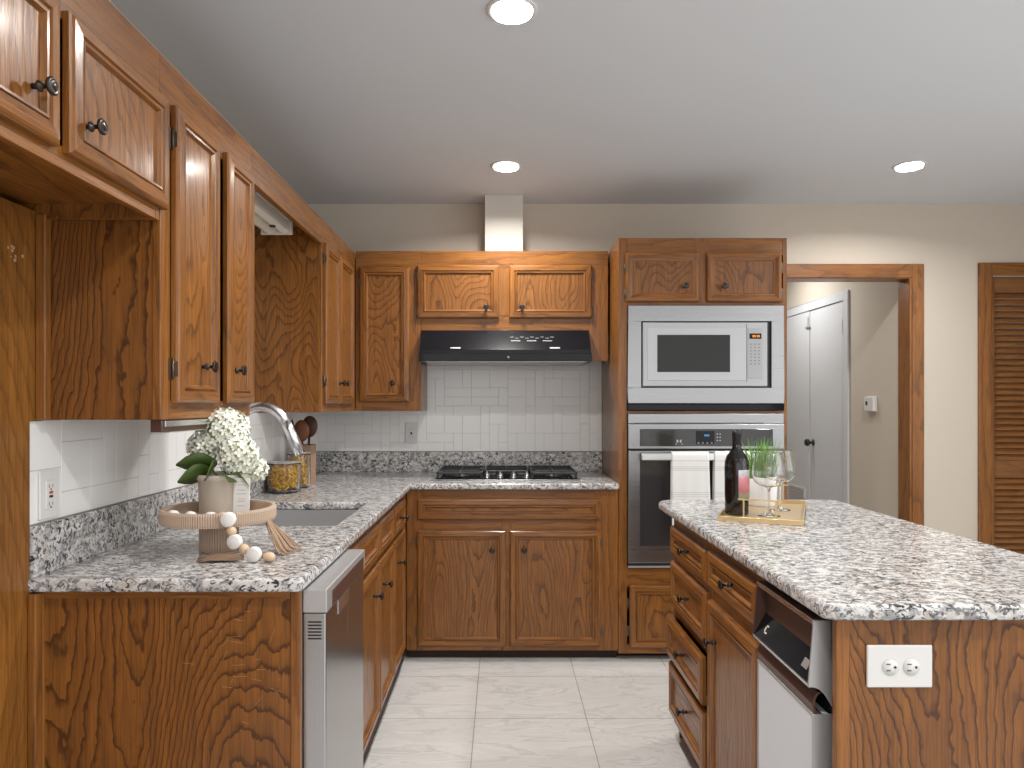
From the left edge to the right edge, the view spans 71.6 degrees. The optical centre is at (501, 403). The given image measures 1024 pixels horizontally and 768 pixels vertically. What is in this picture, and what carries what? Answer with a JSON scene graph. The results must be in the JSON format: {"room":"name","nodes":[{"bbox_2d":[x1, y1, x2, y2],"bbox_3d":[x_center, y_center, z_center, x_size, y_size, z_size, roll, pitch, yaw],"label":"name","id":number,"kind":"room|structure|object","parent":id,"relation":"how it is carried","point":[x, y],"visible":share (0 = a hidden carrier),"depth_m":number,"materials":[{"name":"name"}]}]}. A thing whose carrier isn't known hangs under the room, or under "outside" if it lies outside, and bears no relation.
{"room":"kitchen","nodes":[
{"label":"kitchen","id":0,"kind":"room"},
{"bbox_2d":[0,0,317,767],"bbox_3d":[-1.164,0.059,0.755,0.173,2.483,7.110,0,0,0],"label":"wall","id":1,"kind":"structure","parent":0,"point":[100,463],"depth_m":1.61,"materials":[{"name":"beige paint"}]},
{"bbox_2d":[36,214,50,419],"bbox_3d":[-1.066,-0.202,1.650,0.024,0.477,0.024,0,0,0],"label":"trim strip","id":2,"kind":"object","parent":1,"relation":"attached to","point":[43,225],"visible":1,"depth_m":1.64,"materials":[{"name":"brown wood"}]},
{"bbox_2d":[38,469,58,519],"bbox_3d":[-1.078,0.215,1.692,0.010,0.114,0.072,0,0,0],"label":"outlet","id":3,"kind":"object","parent":1,"relation":"attached to","point":[48,481],"visible":1,"depth_m":1.68,"materials":[{"name":"white plastic"}]},
{"bbox_2d":[46,479,54,508],"bbox_3d":[-1.076,0.215,1.692,0.003,0.068,0.033,0,0,0],"label":"socket","id":4,"kind":"object","parent":3,"relation":"attached to","point":[50,483],"depth_m":1.69,"materials":[{"name":"white plastic"}]},
{"bbox_2d":[0,0,168,219],"bbox_3d":[-0.950,-0.625,1.071,0.398,0.395,1.202,0,0,0],"label":"upper cabinet","id":5,"kind":"object","parent":1,"relation":"attached to","point":[84,116],"visible":0.99,"depth_m":1.40,"materials":[{"name":"brown wood"}]},
{"bbox_2d":[50,53,253,419],"bbox_3d":[-0.950,-0.393,1.957,0.398,0.860,0.592,0,0,0],"label":"upper cabinet","id":6,"kind":"object","parent":1,"relation":"attached to","point":[151,319],"visible":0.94,"depth_m":1.72,"materials":[{"name":"brown wood"}]},
{"bbox_2d":[151,416,243,432],"bbox_3d":[-0.816,0.054,1.940,0.032,0.033,0.520,0,0,0],"label":"light","id":7,"kind":"object","parent":6,"relation":"attached to","point":[190,424],"visible":0.6,"depth_m":1.77,"materials":[{"name":"white metal"}]},
{"bbox_2d":[29,412,317,524],"bbox_3d":[-1.087,0.159,2.908,0.006,0.241,2.571,0,0,0],"label":"tile backsplash","id":8,"kind":"structure","parent":1,"relation":"attached to","point":[100,463],"depth_m":1.98,"materials":[{"name":"white tile"}]},
{"bbox_2d":[250,219,355,411],"bbox_3d":[-0.950,-0.393,3.670,0.398,0.860,1.041,0,0,0],"label":"upper cabinet","id":9,"kind":"object","parent":1,"relation":"attached to","point":[305,288],"visible":0.94,"depth_m":3.15,"materials":[{"name":"brown wood"}]},
{"bbox_2d":[250,146,320,242],"bbox_3d":[-0.974,-0.767,2.701,0.348,0.109,0.894,0,0,0],"label":"window valance","id":10,"kind":"object","parent":9,"relation":"attached to","point":[267,182],"visible":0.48,"depth_m":2.60,"materials":[{"name":"brown wood"}]},
{"bbox_2d":[254,188,292,234],"bbox_3d":[-0.945,-0.738,2.620,0.132,0.064,0.732,0,0,0],"label":"light fixture","id":11,"kind":"object","parent":10,"relation":"attached to","point":[267,217],"visible":0.47,"depth_m":2.80,"materials":[{"name":"beige metal"}]},
{"bbox_2d":[363,633,698,767],"bbox_3d":[1.300,1.325,2.300,5.100,0.050,10.200,0,0,0],"label":"floor","id":12,"kind":"structure","parent":0,"point":[440,712],"depth_m":2.97,"materials":[{"name":"tile"}]},
{"bbox_2d":[28,591,301,767],"bbox_3d":[-0.772,0.867,1.637,0.610,0.867,0.052,0,0,0],"label":"cabinet end panel","id":13,"kind":"object","parent":12,"relation":"on","point":[116,679],"visible":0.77,"depth_m":1.65,"materials":[{"name":"brown wood"}]},
{"bbox_2d":[302,549,364,767],"bbox_3d":[-0.719,0.867,1.894,0.621,0.866,0.460,0,0,0],"label":"dishwasher","id":14,"kind":"object","parent":12,"relation":"on","point":[332,603],"visible":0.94,"depth_m":1.75,"materials":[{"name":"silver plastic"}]},
{"bbox_2d":[347,509,393,764],"bbox_3d":[-0.761,0.866,2.614,0.646,0.869,0.968,0,0,0],"label":"base cabinet","id":15,"kind":"object","parent":12,"relation":"on","point":[378,572],"visible":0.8,"depth_m":2.69,"materials":[{"name":"brown wood"}]},
{"bbox_2d":[388,493,408,699],"bbox_3d":[-0.761,0.866,3.642,0.646,0.869,1.084,0,0,0],"label":"base cabinet","id":16,"kind":"object","parent":12,"relation":"on","point":[401,517],"visible":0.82,"depth_m":3.31,"materials":[{"name":"brown wood"}]},
{"bbox_2d":[407,489,617,656],"bbox_3d":[0.052,0.866,3.866,1.072,0.868,0.630,0,0,0],"label":"base cabinet","id":17,"kind":"object","parent":12,"relation":"on","point":[491,573],"visible":0.93,"depth_m":3.59,"materials":[{"name":"brown wood"}]},
{"bbox_2d":[28,452,618,591],"bbox_3d":[-0.250,0.355,2.907,1.678,0.149,2.584,0,0,0],"label":"countertop","id":18,"kind":"structure","parent":17,"relation":"on","point":[123,546],"depth_m":2.06,"materials":[{"name":"stone"}]},
{"bbox_2d":[158,499,276,552],"bbox_3d":[-0.777,0.340,1.950,0.301,0.118,0.301,0,0,0],"label":"cake stand","id":19,"kind":"object","parent":18,"relation":"on","point":[213,537],"visible":0.83,"depth_m":1.90,"materials":[{"name":"beige wood"}]},
{"bbox_2d":[158,499,276,528],"bbox_3d":[-0.777,0.300,1.950,0.301,0.038,0.301,0,0,0],"label":"tray","id":20,"kind":"object","parent":19,"relation":"on","point":[260,511],"depth_m":1.85,"materials":[{"name":"beige wood"}]},
{"bbox_2d":[176,406,269,513],"bbox_3d":[-0.769,0.158,1.980,0.223,0.304,0.213,0,0,0],"label":"hydrangea","id":21,"kind":"object","parent":19,"relation":"on","point":[225,441],"visible":0.95,"depth_m":1.93,"materials":[{"name":"white plant"}]},
{"bbox_2d":[197,471,250,513],"bbox_3d":[-0.778,0.251,1.985,0.148,0.117,0.148,0,0,0],"label":"pot","id":22,"kind":"object","parent":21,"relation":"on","point":[215,494],"depth_m":1.92,"materials":[{"name":"beige ceramic"}]},
{"bbox_2d":[169,510,302,561],"bbox_3d":[-0.708,0.337,1.855,0.339,0.123,0.169,0,0,0],"label":"bead garland","id":23,"kind":"object","parent":19,"relation":"hanging from","point":[280,539],"visible":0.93,"depth_m":1.80,"materials":[{"name":"white wood"}]},
{"bbox_2d":[233,478,249,512],"bbox_3d":[-0.706,0.255,1.925,0.045,0.108,0.010,0,0,6],"label":"printed card","id":24,"kind":"object","parent":19,"relation":"on","point":[241,497],"visible":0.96,"depth_m":1.92,"materials":[{"name":"white paper"}]},
{"bbox_2d":[229,402,304,470],"bbox_3d":[-0.867,0.195,2.563,0.293,0.407,0.130,0,0,0],"label":"kitchen faucet","id":25,"kind":"object","parent":18,"relation":"on","point":[296,445],"visible":0.38,"depth_m":2.58,"materials":[{"name":"silver metal"}]},
{"bbox_2d":[266,460,301,493],"bbox_3d":[-0.990,0.329,3.220,0.156,0.140,0.156,0,0,0],"label":"glass jar","id":26,"kind":"object","parent":18,"relation":"on","point":[284,476],"visible":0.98,"depth_m":3.15,"materials":[{"name":"clear glass"}]},
{"bbox_2d":[286,451,310,487],"bbox_3d":[-0.975,0.314,3.400,0.114,0.170,0.114,0,0,0],"label":"glass jar","id":27,"kind":"object","parent":18,"relation":"on","point":[305,457],"visible":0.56,"depth_m":3.36,"materials":[{"name":"clear glass"}]},
{"bbox_2d":[250,510,356,525],"bbox_3d":[-0.735,0.526,2.607,0.396,0.192,0.574,0,0,0],"label":"sink","id":28,"kind":"object","parent":18,"relation":"in","point":[283,517],"visible":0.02,"depth_m":2.88,"materials":[{"name":"silver metal"}]},
{"bbox_2d":[303,444,315,483],"bbox_3d":[-0.992,0.301,3.570,0.093,0.198,0.090,0,0,0],"label":"utensil crock","id":29,"kind":"object","parent":18,"relation":"on","point":[312,447],"visible":0.42,"depth_m":3.55,"materials":[{"name":"brown wood"}]},
{"bbox_2d":[295,420,309,444],"bbox_3d":[-1.004,0.234,3.558,0.080,0.310,0.025,0,0,0],"label":"spoon","id":30,"kind":"object","parent":29,"relation":"in","point":[301,426],"visible":0.77,"depth_m":3.55,"materials":[{"name":"brown wood"}]},
{"bbox_2d":[304,416,317,444],"bbox_3d":[-0.970,0.224,3.580,0.080,0.330,0.025,0,0,0],"label":"serving spoon","id":31,"kind":"object","parent":29,"relation":"in","point":[311,421],"visible":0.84,"depth_m":3.57,"materials":[{"name":"brown wood"}]},
{"bbox_2d":[432,465,581,480],"bbox_3d":[0.026,0.377,3.910,0.776,0.044,0.450,0,0,0],"label":"gas cooktop","id":32,"kind":"object","parent":18,"relation":"in","point":[445,473],"visible":1,"depth_m":3.80,"materials":[{"name":"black metal"}]},
{"bbox_2d":[432,471,581,480],"bbox_3d":[0.026,0.396,3.910,0.776,0.006,0.450,0,0,0],"label":"steel tray","id":33,"kind":"object","parent":32,"relation":"on","point":[492,476],"depth_m":3.73,"materials":[{"name":"grey metal"}]},
{"bbox_2d":[666,519,711,767],"bbox_3d":[0.941,0.866,2.527,0.664,0.869,0.495,0,0,0],"label":"base cabinet","id":34,"kind":"object","parent":12,"relation":"on","point":[690,592],"visible":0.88,"depth_m":2.49,"materials":[{"name":"brown wood"}]},
{"bbox_2d":[659,500,1023,619],"bbox_3d":[1.012,0.414,2.184,0.751,0.032,1.562,0,0,0],"label":"countertop","id":35,"kind":"structure","parent":34,"relation":"on","point":[846,561],"depth_m":1.77,"materials":[{"name":"stone"}]},
{"bbox_2d":[718,484,805,525],"bbox_3d":[0.964,0.358,2.603,0.272,0.079,0.520,0,0,24],"label":"serving tray","id":36,"kind":"object","parent":35,"relation":"on","point":[795,516],"visible":0.72,"depth_m":2.47,"materials":[{"name":"gold metal"}]},
{"bbox_2d":[724,429,749,515],"bbox_3d":[0.839,0.242,2.534,0.085,0.302,0.085,0,0,0],"label":"wine bottle","id":37,"kind":"object","parent":36,"relation":"on","point":[736,466],"visible":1,"depth_m":2.50,"materials":[{"name":"black glass"}]},
{"bbox_2d":[742,437,793,506],"bbox_3d":[0.996,0.258,2.761,0.240,0.271,0.177,0,0,35],"label":"potted grass","id":38,"kind":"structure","parent":36,"relation":"on","point":[759,492],"depth_m":2.73,"materials":[{"name":"white"}]},
{"bbox_2d":[752,452,786,516],"bbox_3d":[0.940,0.282,2.500,0.115,0.223,0.115,0,0,0],"label":"wine glass","id":39,"kind":"object","parent":36,"relation":"on","point":[768,469],"visible":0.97,"depth_m":2.46,"materials":[{"name":"clear glass"}]},
{"bbox_2d":[767,449,795,510],"bbox_3d":[1.032,0.282,2.640,0.115,0.223,0.115,0,0,0],"label":"wine glass","id":40,"kind":"object","parent":36,"relation":"on","point":[788,456],"visible":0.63,"depth_m":2.60,"materials":[{"name":"clear glass"}]},
{"bbox_2d":[602,238,786,654],"bbox_3d":[1.018,0.229,3.871,0.855,2.143,0.642,0,0,0],"label":"tall cabinet","id":41,"kind":"object","parent":12,"relation":"on","point":[641,271],"depth_m":3.60,"materials":[{"name":"brown wood"}]},
{"bbox_2d":[627,414,783,567],"bbox_3d":[1.030,0.438,3.814,0.787,0.777,0.570,0,0,0],"label":"wall oven","id":42,"kind":"object","parent":41,"relation":"in","point":[651,438],"visible":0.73,"depth_m":3.58,"materials":[{"name":"silver metal"}]},
{"bbox_2d":[670,452,709,524],"bbox_3d":[0.939,0.426,3.534,0.194,0.378,0.044,0,0,0],"label":"dish towel","id":43,"kind":"object","parent":42,"relation":"hanging from","point":[690,472],"visible":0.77,"depth_m":3.52,"materials":[{"name":"white fabric"}]},
{"bbox_2d":[712,452,750,499],"bbox_3d":[1.143,0.426,3.534,0.189,0.378,0.044,0,0,0],"label":"dish towel","id":44,"kind":"object","parent":42,"relation":"hanging from","point":[718,484],"visible":0.27,"depth_m":3.52,"materials":[{"name":"white fabric"}]},
{"bbox_2d":[627,305,784,402],"bbox_3d":[1.030,-0.250,3.795,0.791,0.494,0.448,0,0,0],"label":"microwave oven","id":45,"kind":"object","parent":41,"relation":"in","point":[677,353],"visible":1,"depth_m":3.58,"materials":[{"name":"silver metal"}]},
{"bbox_2d":[703,545,765,767],"bbox_3d":[0.948,0.866,2.044,0.650,0.869,0.468,0,0,0],"label":"base cabinet","id":46,"kind":"object","parent":12,"relation":"on","point":[732,654],"visible":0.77,"depth_m":2.05,"materials":[{"name":"brown wood"}]},
{"bbox_2d":[752,581,831,767],"bbox_3d":[0.944,0.857,1.633,0.616,0.826,0.348,0,0,0],"label":"trash compactor","id":47,"kind":"object","parent":12,"relation":"on","point":[794,661],"visible":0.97,"depth_m":1.60,"materials":[{"name":"white metal"}]},
{"bbox_2d":[801,657,808,669],"bbox_3d":[0.653,0.557,1.525,0.010,0.018,0.028,0,0,0],"label":"switch","id":48,"kind":"object","parent":47,"relation":"attached to","point":[804,660],"depth_m":1.53,"materials":[{"name":"white plastic"}]},
{"bbox_2d":[832,620,1023,767],"bbox_3d":[1.022,0.866,1.438,0.700,0.869,0.020,0,0,0],"label":"island end panel","id":49,"kind":"object","parent":12,"relation":"on","point":[971,715],"visible":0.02,"depth_m":1.43,"materials":[{"name":"brown wood"}]},
{"bbox_2d":[110,0,1023,203],"bbox_3d":[1.300,-1.223,0.755,5.100,0.080,7.110,0,0,0],"label":"ceiling","id":50,"kind":"structure","parent":0,"point":[347,101],"depth_m":2.75,"materials":[{"name":"white paint"}]},
{"bbox_2d":[490,160,521,170],"bbox_3d":[0.020,-1.179,3.520,0.156,0.006,0.156,0,0,0],"label":"recessed light","id":51,"kind":"object","parent":50,"relation":"in","point":[502,165],"visible":1,"depth_m":3.51,"materials":[{"name":"white"}]},
{"bbox_2d":[486,0,537,24],"bbox_3d":[0.030,-1.179,2.130,0.156,0.006,0.156,0,0,0],"label":"recessed light","id":52,"kind":"object","parent":50,"relation":"in","point":[508,12],"visible":1,"depth_m":2.13,"materials":[{"name":"white plastic"}]},
{"bbox_2d":[892,160,927,170],"bbox_3d":[2.020,-1.179,3.520,0.156,0.006,0.156,0,0,0],"label":"recessed light","id":53,"kind":"object","parent":50,"relation":"in","point":[914,164],"visible":1,"depth_m":3.51,"materials":[{"name":"white"}]},
{"bbox_2d":[308,204,1023,540],"bbox_3d":[1.300,0.059,4.252,4.900,2.483,0.116,0,0,0],"label":"wall","id":54,"kind":"structure","parent":0,"point":[470,408],"depth_m":4.20,"materials":[{"name":"beige paint"}]},
{"bbox_2d":[356,251,426,410],"bbox_3d":[-0.619,-0.399,4.007,0.357,0.872,0.373,0,0,0],"label":"upper cabinet","id":55,"kind":"object","parent":54,"relation":"attached to","point":[390,374],"visible":0.97,"depth_m":3.86,"materials":[{"name":"brown wood"}]},
{"bbox_2d":[405,422,416,442],"bbox_3d":[-0.535,0.170,4.188,0.072,0.122,0.010,0,0,0],"label":"wall outlet","id":56,"kind":"object","parent":54,"relation":"attached to","point":[410,427],"visible":1,"depth_m":4.19,"materials":[{"name":"white plastic"}]},
{"bbox_2d":[408,427,413,438],"bbox_3d":[-0.535,0.170,4.186,0.033,0.068,0.003,0,0,0],"label":"socket","id":57,"kind":"object","parent":56,"relation":"attached to","point":[410,429],"depth_m":4.18,"materials":[{"name":"white plastic"}]},
{"bbox_2d":[318,361,601,450],"bbox_3d":[-0.250,-0.111,4.197,1.678,0.779,0.006,0,0,0],"label":"tile backsplash","id":58,"kind":"structure","parent":54,"relation":"attached to","point":[470,408],"depth_m":4.19,"materials":[{"name":"white tile"}]},
{"bbox_2d":[485,195,522,250],"bbox_3d":[0.011,-1.009,4.109,0.214,0.346,0.179,0,0,0],"label":"vent duct","id":59,"kind":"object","parent":54,"relation":"attached to","point":[503,213],"depth_m":4.02,"materials":[{"name":"white metal"}]},
{"bbox_2d":[415,251,607,360],"bbox_3d":[0.052,-0.534,4.007,1.052,0.601,0.373,0,0,0],"label":"upper cabinet","id":60,"kind":"object","parent":54,"relation":"attached to","point":[457,290],"visible":0.96,"depth_m":3.86,"materials":[{"name":"brown wood"}]},
{"bbox_2d":[419,330,591,365],"bbox_3d":[0.018,-0.311,3.953,0.906,0.178,0.470,0,0,0],"label":"range hood","id":61,"kind":"object","parent":60,"relation":"attached to","point":[437,347],"visible":1,"depth_m":3.78,"materials":[{"name":"black metal"}]},
{"bbox_2d":[787,264,923,525],"bbox_3d":[1.966,0.237,4.247,1.041,2.126,0.130,0,0,0],"label":"door frame","id":62,"kind":"structure","parent":54,"relation":"in","point":[909,277],"depth_m":4.18,"materials":[{"name":"brown wood"}]},
{"bbox_2d":[978,263,1023,554],"bbox_3d":[3.251,0.233,4.236,0.878,2.134,0.108,0,0,0],"label":"door","id":63,"kind":"structure","parent":54,"relation":"in","point":[1000,299],"depth_m":4.22,"materials":[{"name":"brown wood"}]},
{"bbox_2d":[749,479,776,506],"bbox_3d":[1.012,0.341,2.765,0.114,0.105,0.114,0,0,0],"label":"pot","id":64,"kind":"object","parent":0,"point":[759,492],"depth_m":2.72,"materials":[{"name":"white"}]},
{"bbox_2d":[787,282,897,517],"bbox_3d":[2.490,0.080,5.856,0.120,2.440,3.088,0,0,0],"label":"wall","id":65,"kind":"structure","parent":0,"point":[873,305],"depth_m":4.64,"materials":[{"name":"beige paint"}]},
{"bbox_2d":[787,290,849,503],"bbox_3d":[2.394,0.248,5.673,0.070,2.103,1.425,0,0,0],"label":"door","id":66,"kind":"structure","parent":65,"relation":"in","point":[818,340],"depth_m":5.42,"materials":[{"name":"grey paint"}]},
{"bbox_2d":[788,483,805,499],"bbox_3d":[2.414,0.750,5.830,0.013,0.160,0.340,0,0,0],"label":"vent grille","id":67,"kind":"object","parent":66,"relation":"attached to","point":[796,491],"depth_m":5.81,"materials":[{"name":"white plastic"}]},
{"bbox_2d":[864,396,876,411],"bbox_3d":[2.416,0.000,4.660,0.028,0.104,0.124,0,0,0],"label":"thermostat","id":68,"kind":"object","parent":65,"relation":"attached to","point":[870,402],"visible":1,"depth_m":4.63,"materials":[{"name":"white plastic"}]},
{"bbox_2d":[866,645,931,686],"bbox_3d":[0.798,0.526,1.425,0.131,0.085,0.008,0,0,0],"label":"outlet","id":69,"kind":"object","parent":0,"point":[886,665],"visible":1,"depth_m":1.42,"materials":[{"name":"white plastic"}]},
{"bbox_2d":[882,659,898,675],"bbox_3d":[0.778,0.527,1.423,0.033,0.033,0.002,0,0,0],"label":"socket","id":70,"kind":"object","parent":69,"relation":"attached to","point":[890,667],"depth_m":1.42,"materials":[{"name":"white plastic"}]},
{"bbox_2d":[903,659,919,675],"bbox_3d":[0.821,0.527,1.423,0.033,0.033,0.002,0,0,0],"label":"socket","id":71,"kind":"object","parent":69,"relation":"attached to","point":[911,667],"depth_m":1.42,"materials":[{"name":"white plastic"}]},
{"bbox_2d":[994,382,1023,394],"bbox_3d":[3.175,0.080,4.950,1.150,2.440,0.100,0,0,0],"label":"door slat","id":72,"kind":"structure","parent":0,"point":[994,382],"depth_m":4.90,"materials":[{"name":"brown wood"}]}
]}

